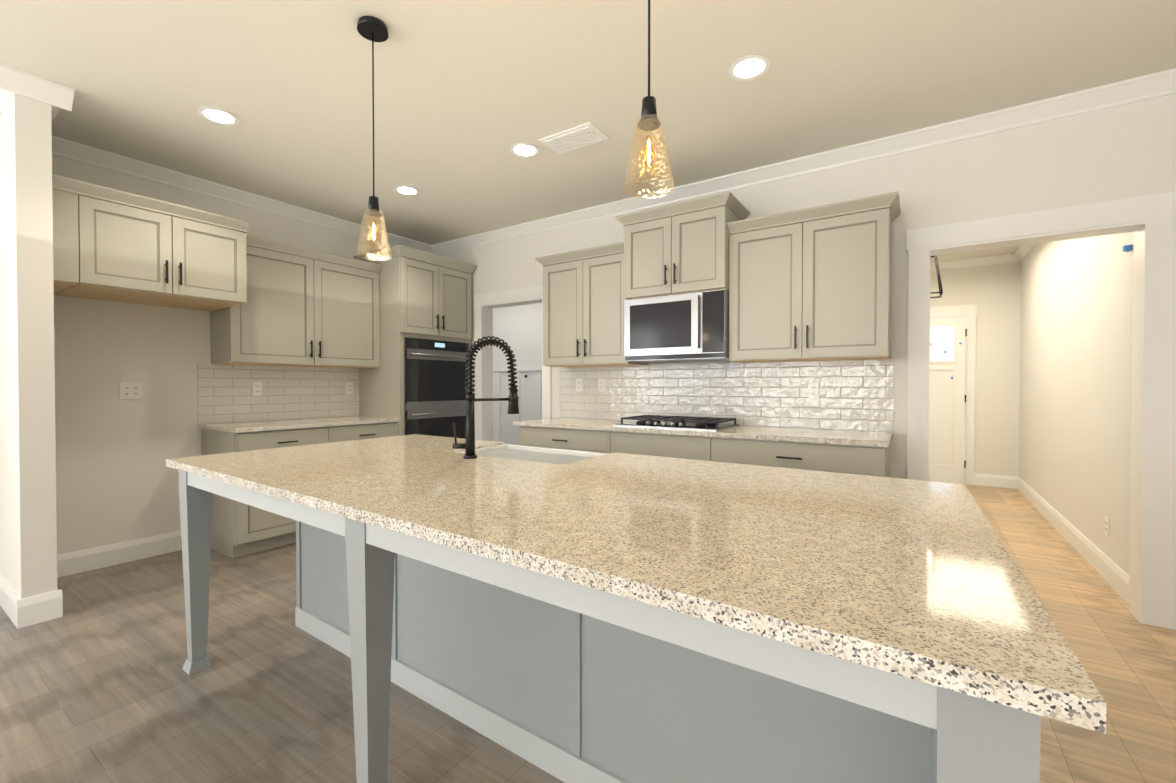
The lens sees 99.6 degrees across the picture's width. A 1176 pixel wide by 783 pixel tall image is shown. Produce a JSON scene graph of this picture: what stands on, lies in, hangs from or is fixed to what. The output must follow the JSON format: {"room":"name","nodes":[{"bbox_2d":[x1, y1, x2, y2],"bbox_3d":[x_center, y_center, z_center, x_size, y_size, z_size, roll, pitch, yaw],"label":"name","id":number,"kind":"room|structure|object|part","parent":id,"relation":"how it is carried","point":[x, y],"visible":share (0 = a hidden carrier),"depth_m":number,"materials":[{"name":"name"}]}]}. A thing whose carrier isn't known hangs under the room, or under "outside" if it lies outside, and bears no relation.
{"room":"kitchen","nodes":[
{"label":"kitchen","id":0,"kind":"room"},
{"bbox_2d":[0,93,63,598],"bbox_3d":[-3.110,-0.197,2.726,0.750,2.740,0.125,0,1,34],"label":"wall","id":1,"kind":"structure","parent":0,"point":[31,439],"depth_m":2.53,"materials":[{"name":"paint"}]},
{"bbox_2d":[0,64,27,116],"bbox_3d":[-3.105,-1.519,2.598,0.763,0.092,0.088,0,1,34],"label":"crown molding","id":2,"kind":"structure","parent":1,"relation":"attached to","point":[12,80],"depth_m":2.43,"materials":[{"name":"white wood"}]},
{"bbox_2d":[0,575,31,628],"bbox_3d":[-3.138,1.104,2.685,0.766,0.140,0.031,0,1,34],"label":"baseboard","id":3,"kind":"structure","parent":1,"relation":"attached to","point":[27,611],"depth_m":2.50,"materials":[{"name":"white wood"}]},
{"bbox_2d":[32,577,62,621],"bbox_3d":[-3.070,1.103,2.787,0.766,0.140,0.036,0,1,34],"label":"baseboard","id":4,"kind":"structure","parent":1,"relation":"attached to","point":[49,605],"depth_m":2.55,"materials":[{"name":"white wood"}]},
{"bbox_2d":[28,78,74,143],"bbox_3d":[-3.005,-1.521,2.748,0.763,0.092,0.093,0,1,34],"label":"crown molding","id":5,"kind":"structure","parent":1,"relation":"attached to","point":[57,97],"depth_m":2.54,"materials":[{"name":"white wood"}]},
{"bbox_2d":[60,156,392,553],"bbox_3d":[-4.270,-0.186,1.818,0.120,2.740,9.000,0,1,34],"label":"wall","id":6,"kind":"structure","parent":0,"point":[86,451],"depth_m":3.42,"materials":[{"name":"paint"}]},
{"bbox_2d":[57,531,181,576],"bbox_3d":[-2.815,1.090,3.904,0.016,0.140,2.140,0,1,34],"label":"baseboard","id":7,"kind":"structure","parent":6,"relation":"attached to","point":[85,560],"depth_m":3.35,"materials":[{"name":"white wood"}]},
{"bbox_2d":[120,382,141,398],"bbox_3d":[-3.138,-0.005,3.410,0.010,0.114,0.115,0,1,34],"label":"outlet","id":8,"kind":"object","parent":6,"relation":"attached to","point":[130,390],"visible":1,"depth_m":3.41,"materials":[{"name":"white plastic"}]},
{"bbox_2d":[52,174,249,310],"bbox_3d":[-2.867,-0.883,3.204,0.672,0.559,0.948,0,1,34],"label":"upper cabinet","id":9,"kind":"object","parent":6,"relation":"attached to","point":[112,244],"visible":0.88,"depth_m":3.01,"materials":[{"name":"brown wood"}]},
{"bbox_2d":[52,138,431,252],"bbox_3d":[-2.568,-1.538,4.196,0.073,0.092,2.950,0,1,34],"label":"crown molding","id":10,"kind":"structure","parent":6,"relation":"attached to","point":[64,148],"depth_m":3.74,"materials":[{"name":"white wood"}]},
{"bbox_2d":[197,363,358,423],"bbox_3d":[-2.572,0.012,4.265,0.009,0.458,1.290,0,1,34],"label":"backsplash","id":11,"kind":"structure","parent":6,"relation":"attached to","point":[226,396],"depth_m":4.16,"materials":[{"name":"tile"}]},
{"bbox_2d":[252,382,261,395],"bbox_3d":[-2.700,-0.022,4.055,0.010,0.114,0.070,0,1,34],"label":"electrical outlet","id":12,"kind":"object","parent":11,"relation":"attached to","point":[256,388],"visible":1,"depth_m":4.05,"materials":[{"name":"white plastic"}]},
{"bbox_2d":[346,382,352,393],"bbox_3d":[-2.263,-0.030,4.713,0.010,0.114,0.070,0,1,34],"label":"electrical outlet","id":13,"kind":"object","parent":11,"relation":"attached to","point":[349,387],"visible":1,"depth_m":4.71,"materials":[{"name":"white plastic"}]},
{"bbox_2d":[210,234,381,367],"bbox_3d":[-2.387,-0.687,4.183,0.392,0.944,1.202,0,1,34],"label":"upper cabinet","id":14,"kind":"object","parent":6,"relation":"attached to","point":[304,307],"visible":0.83,"depth_m":4.02,"materials":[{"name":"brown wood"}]},
{"bbox_2d":[462,446,505,457],"bbox_3d":[-0.547,0.401,2.505,0.030,0.226,0.439,0,1,34],"label":"sink","id":15,"kind":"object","parent":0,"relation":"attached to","point":[500,450],"depth_m":2.52,"materials":[{"name":"white ceramic"}]},
{"bbox_2d":[493,303,541,444],"bbox_3d":[-0.852,-0.250,7.261,4.820,2.740,0.190,0,1,34],"label":"wall","id":16,"kind":"structure","parent":0,"point":[518,329],"depth_m":7.23,"materials":[{"name":"paint"}]},
{"bbox_2d":[506,444,605,461],"bbox_3d":[-0.160,0.401,2.487,0.656,0.226,0.040,0,1,34],"label":"sink","id":17,"kind":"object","parent":0,"relation":"attached to","point":[543,454],"depth_m":2.42,"materials":[{"name":"white ceramic"}]},
{"bbox_2d":[0,484,1175,782],"bbox_3d":[-0.170,1.198,2.716,12.000,0.050,15.000,0,1,34],"label":"floor","id":18,"kind":"structure","parent":0,"point":[98,684],"depth_m":1.96,"materials":[{"name":"brown wood"}]},
{"bbox_2d":[199,428,338,557],"bbox_3d":[-2.472,0.718,3.866,0.618,0.884,0.699,0,1,34],"label":"base cabinet","id":19,"kind":"object","parent":18,"relation":"on","point":[238,529],"depth_m":3.56,"materials":[{"name":"brown wood"}]},
{"bbox_2d":[199,416,398,431],"bbox_3d":[-2.306,0.258,4.090,0.623,0.030,1.288,0,1,34],"label":"countertop","id":20,"kind":"structure","parent":19,"relation":"on","point":[330,422],"depth_m":3.85,"materials":[{"name":"beige stone"}]},
{"bbox_2d":[339,424,397,441],"bbox_3d":[-2.153,0.712,4.347,0.618,0.884,0.698,0,1,34],"label":"base cabinet","id":21,"kind":"object","parent":18,"relation":"on","point":[347,432],"depth_m":4.19,"materials":[{"name":"brown wood"}]},
{"bbox_2d":[353,244,476,438],"bbox_3d":[-1.687,-0.075,4.946,0.723,2.445,0.925,0,1,34],"label":"tall cabinet","id":22,"kind":"object","parent":18,"relation":"on","point":[414,382],"visible":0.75,"depth_m":4.65,"materials":[{"name":"brown wood"}]},
{"bbox_2d":[518,425,616,453],"bbox_3d":[-0.005,0.716,4.026,0.921,0.884,0.620,0,1,34],"label":"base cabinet","id":23,"kind":"object","parent":18,"relation":"on","point":[588,440],"depth_m":3.73,"materials":[{"name":"brown wood"}]},
{"bbox_2d":[179,490,1040,782],"bbox_3d":[-0.291,0.787,1.816,2.735,0.795,1.294,0,1,34],"label":"kitchen island","id":24,"kind":"object","parent":18,"relation":"on","point":[570,616],"depth_m":1.37,"materials":[{"name":"grey wood"}]},
{"bbox_2d":[166,434,1105,733],"bbox_3d":[-0.297,0.337,1.805,2.792,0.105,1.334,0,1,34],"label":"island countertop","id":25,"kind":"structure","parent":24,"relation":"on","point":[904,593],"depth_m":0.96,"materials":[{"name":"beige stone"}]},
{"bbox_2d":[452,336,518,458],"bbox_3d":[-0.439,0.019,2.161,0.165,0.522,0.267,0,1,34],"label":"faucet","id":26,"kind":"object","parent":25,"relation":"on","point":[512,399],"visible":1,"depth_m":2.10,"materials":[{"name":"black metal"}]},
{"bbox_2d":[617,433,720,461],"bbox_3d":[0.637,0.721,3.600,0.861,0.884,0.620,0,1,34],"label":"base cabinet","id":27,"kind":"object","parent":18,"relation":"on","point":[652,444],"depth_m":3.29,"materials":[{"name":"brown wood"}]},
{"bbox_2d":[721,437,890,476],"bbox_3d":[1.314,0.726,3.151,1.007,0.884,0.620,0,1,34],"label":"base cabinet","id":28,"kind":"object","parent":18,"relation":"on","point":[852,452],"depth_m":2.82,"materials":[{"name":"brown wood"}]},
{"bbox_2d":[513,417,892,448],"bbox_3d":[0.652,0.264,3.571,2.612,0.030,0.622,0,1,34],"label":"countertop","id":29,"kind":"structure","parent":28,"relation":"on","point":[743,433],"depth_m":3.16,"materials":[{"name":"beige stone"}]},
{"bbox_2d":[613,415,739,430],"bbox_3d":[0.638,0.220,3.579,0.760,0.058,0.500,0,1,34],"label":"cooktop","id":30,"kind":"object","parent":29,"relation":"in","point":[684,423],"visible":1,"depth_m":3.47,"materials":[{"name":"black metal"}]},
{"bbox_2d":[0,0,1175,262],"bbox_3d":[-0.170,-1.591,2.683,12.000,0.050,15.000,0,1,34],"label":"ceiling","id":31,"kind":"structure","parent":0,"point":[468,94],"depth_m":2.50,"materials":[{"name":"paint"}]},
{"bbox_2d":[197,106,239,125],"bbox_3d":[-2.095,-1.564,2.820,0.196,0.008,0.196,0,1,34],"label":"recessed light","id":32,"kind":"object","parent":31,"relation":"in","point":[218,115],"visible":1,"depth_m":2.81,"materials":[{"name":"beige plastic"}]},
{"bbox_2d":[356,16,391,259],"bbox_3d":[-0.917,-1.070,2.123,0.144,0.980,0.144,0,1,34],"label":"pendant light","id":33,"kind":"object","parent":31,"relation":"hanging from","point":[372,29],"visible":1,"depth_m":2.11,"materials":[{"name":"black metal"}]},
{"bbox_3d":[-0.917,-0.675,2.127,0.144,0.190,0.144,0,1,34],"label":"lamp shade","id":34,"kind":"part","parent":33,"relation":"part of","materials":[{"name":"clear glass"}]},
{"bbox_3d":[-0.917,-0.685,2.127,0.038,0.087,0.038,0,1,34],"label":"bulb","id":35,"kind":"part","parent":33,"relation":"part of","materials":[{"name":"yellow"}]},
{"bbox_2d":[394,185,419,195],"bbox_3d":[-1.418,-1.576,3.895,0.196,0.008,0.196,0,1,34],"label":"recessed light","id":36,"kind":"object","parent":31,"relation":"in","point":[407,190],"visible":0.96,"depth_m":3.88,"materials":[{"name":"beige plastic"}]},
{"bbox_2d":[510,143,539,156],"bbox_3d":[-0.410,-1.568,3.226,0.196,0.008,0.196,0,1,34],"label":"recessed light","id":37,"kind":"object","parent":31,"relation":"in","point":[524,149],"visible":1,"depth_m":3.22,"materials":[{"name":"beige plastic"}]},
{"bbox_2d":[539,122,609,153],"bbox_3d":[-0.085,-1.564,3.083,0.380,0.014,0.220,0,1,34],"label":"ceiling vent","id":38,"kind":"object","parent":31,"relation":"in","point":[577,137],"visible":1,"depth_m":3.06,"materials":[{"name":"white metal"}]},
{"bbox_2d":[623,0,674,197],"bbox_3d":[0.172,-1.061,1.395,0.144,0.980,0.144,0,1,34],"label":"pendant light","id":39,"kind":"object","parent":31,"relation":"hanging from","point":[649,120],"visible":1,"depth_m":1.39,"materials":[{"name":"black metal"}]},
{"bbox_3d":[0.172,-0.666,1.399,0.144,0.190,0.144,0,1,34],"label":"lamp shade","id":40,"kind":"part","parent":39,"relation":"part of","materials":[{"name":"clear glass"}]},
{"bbox_3d":[0.172,-0.676,1.399,0.038,0.087,0.038,0,1,34],"label":"bulb","id":41,"kind":"part","parent":39,"relation":"part of","materials":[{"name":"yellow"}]},
{"bbox_2d":[728,54,770,80],"bbox_3d":[0.777,-1.559,2.392,0.196,0.008,0.196,0,1,34],"label":"recessed light","id":42,"kind":"object","parent":31,"relation":"in","point":[749,67],"visible":1,"depth_m":2.38,"materials":[{"name":"white plastic"}]},
{"bbox_2d":[930,255,942,297],"bbox_3d":[3.496,-1.292,5.175,0.326,0.607,0.326,0,1,34],"label":"chandelier","id":43,"kind":"object","parent":31,"relation":"hanging from","point":[938,276],"visible":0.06,"depth_m":5.02,"materials":[{"name":"black metal"}]},
{"bbox_2d":[438,93,1175,478],"bbox_3d":[0.692,-0.212,3.999,12.000,2.740,0.120,0,1,34],"label":"wall","id":44,"kind":"structure","parent":0,"point":[1116,153],"depth_m":2.95,"materials":[{"name":"paint"}]},
{"bbox_2d":[474,285,551,440],"bbox_3d":[-0.717,0.077,4.935,1.010,2.140,0.164,0,1,34],"label":"door frame","id":45,"kind":"structure","parent":44,"relation":"attached to","point":[484,304],"depth_m":5.10,"materials":[{"name":"white wood"}]},
{"bbox_2d":[535,242,648,366],"bbox_3d":[0.024,-0.671,4.126,0.870,0.914,0.392,0,1,34],"label":"upper cabinet","id":46,"kind":"object","parent":44,"relation":"attached to","point":[583,307],"visible":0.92,"depth_m":3.98,"materials":[{"name":"brown wood"}]},
{"bbox_2d":[615,192,749,299],"bbox_3d":[0.688,-0.992,3.640,0.856,0.612,0.462,0,1,34],"label":"upper cabinet","id":47,"kind":"object","parent":44,"relation":"attached to","point":[677,248],"visible":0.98,"depth_m":3.45,"materials":[{"name":"beige wood"}]},
{"bbox_2d":[624,289,728,362],"bbox_3d":[0.692,-0.456,3.653,0.764,0.456,0.447,0,1,34],"label":"microwave","id":48,"kind":"object","parent":47,"relation":"attached to","point":[690,327],"visible":0.96,"depth_m":3.47,"materials":[{"name":"silver metal"}]},
{"bbox_2d":[559,359,893,431],"bbox_3d":[0.828,0.017,3.834,2.612,0.458,0.009,0,1,34],"label":"backsplash","id":49,"kind":"structure","parent":44,"relation":"attached to","point":[857,395],"depth_m":3.61,"materials":[{"name":"tile"}]},
{"bbox_2d":[576,379,582,391],"bbox_3d":[-0.078,-0.057,4.423,0.070,0.114,0.010,0,1,34],"label":"electrical outlet","id":50,"kind":"object","parent":49,"relation":"attached to","point":[579,385],"visible":1,"depth_m":4.42,"materials":[{"name":"white plastic"}]},
{"bbox_2d":[598,379,604,391],"bbox_3d":[0.118,-0.055,4.293,0.070,0.114,0.010,0,1,34],"label":"electrical outlet","id":51,"kind":"object","parent":49,"relation":"attached to","point":[601,385],"visible":1,"depth_m":4.29,"materials":[{"name":"white plastic"}]},
{"bbox_2d":[808,382,818,398],"bbox_3d":[1.527,-0.004,3.360,0.070,0.114,0.010,0,1,34],"label":"electrical outlet","id":52,"kind":"object","parent":49,"relation":"attached to","point":[813,390],"visible":1,"depth_m":3.36,"materials":[{"name":"white plastic"}]},
{"bbox_2d":[432,68,1175,254],"bbox_3d":[1.448,-1.528,3.368,7.680,0.092,0.073,0,1,34],"label":"crown molding","id":53,"kind":"structure","parent":44,"relation":"attached to","point":[1162,83],"depth_m":3.13,"materials":[{"name":"white wood"}]},
{"bbox_2d":[727,191,900,362],"bbox_3d":[1.431,-0.660,3.193,0.967,0.914,0.392,0,1,34],"label":"upper cabinet","id":54,"kind":"object","parent":44,"relation":"attached to","point":[811,284],"visible":1,"depth_m":3.05,"materials":[{"name":"beige wood"}]},
{"bbox_2d":[906,191,1175,629],"bbox_3d":[2.483,0.092,2.813,1.154,2.160,0.164,0,1,34],"label":"door frame","id":55,"kind":"structure","parent":44,"relation":"attached to","point":[1148,221],"depth_m":2.55,"materials":[{"name":"white wood"}]},
{"bbox_2d":[930,262,1017,476],"bbox_3d":[4.054,-0.241,6.509,2.430,2.740,0.120,0,1,34],"label":"wall","id":56,"kind":"structure","parent":0,"point":[994,288],"depth_m":5.92,"materials":[{"name":"paint"}]},
{"bbox_2d":[929,316,966,483],"bbox_3d":[4.212,0.104,6.299,0.930,2.055,0.057,0,1,34],"label":"front door","id":57,"kind":"structure","parent":56,"relation":"in","point":[947,401],"depth_m":6.14,"materials":[{"name":"white wood"}]},
{"bbox_2d":[930,253,1011,270],"bbox_3d":[3.993,-1.564,6.419,2.250,0.092,0.073,0,1,34],"label":"crown molding","id":58,"kind":"structure","parent":56,"relation":"attached to","point":[1004,258],"depth_m":5.98,"materials":[{"name":"white wood"}]},
{"bbox_2d":[975,473,1015,488],"bbox_3d":[4.842,1.066,5.921,0.370,0.140,0.016,0,1,34],"label":"baseboard","id":59,"kind":"structure","parent":56,"relation":"attached to","point":[980,479],"depth_m":5.91,"materials":[{"name":"white wood"}]},
{"bbox_2d":[1018,232,1133,574],"bbox_3d":[4.059,-0.214,4.209,0.120,2.740,3.950,0,1,34],"label":"wall","id":60,"kind":"structure","parent":0,"point":[1053,376],"depth_m":3.63,"materials":[{"name":"paint"}]},
{"bbox_2d":[1012,244,1034,261],"bbox_3d":[3.946,-1.538,4.196,0.073,0.092,3.830,0,1,34],"label":"crown molding","id":61,"kind":"structure","parent":60,"relation":"attached to","point":[1022,250],"depth_m":5.54,"materials":[{"name":"white wood"}]},
{"bbox_2d":[1016,477,1128,603],"bbox_3d":[3.969,1.086,4.212,0.016,0.140,3.830,0,1,34],"label":"baseboard","id":62,"kind":"structure","parent":60,"relation":"attached to","point":[1112,573],"depth_m":3.51,"materials":[{"name":"white wood"}]},
{"bbox_2d":[1105,516,1109,536],"bbox_3d":[3.234,0.839,3.094,0.010,0.114,0.070,0,1,34],"label":"outlet","id":63,"kind":"object","parent":60,"relation":"attached to","point":[1107,526],"visible":0.98,"depth_m":3.08,"materials":[{"name":"white plastic"}]},
{"bbox_2d":[1122,244,1132,252],"bbox_3d":[3.042,-0.809,2.809,0.035,0.038,0.095,0,1,34],"label":"tape","id":64,"kind":"object","parent":60,"relation":"attached to","point":[1127,248],"visible":1,"depth_m":2.78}
]}

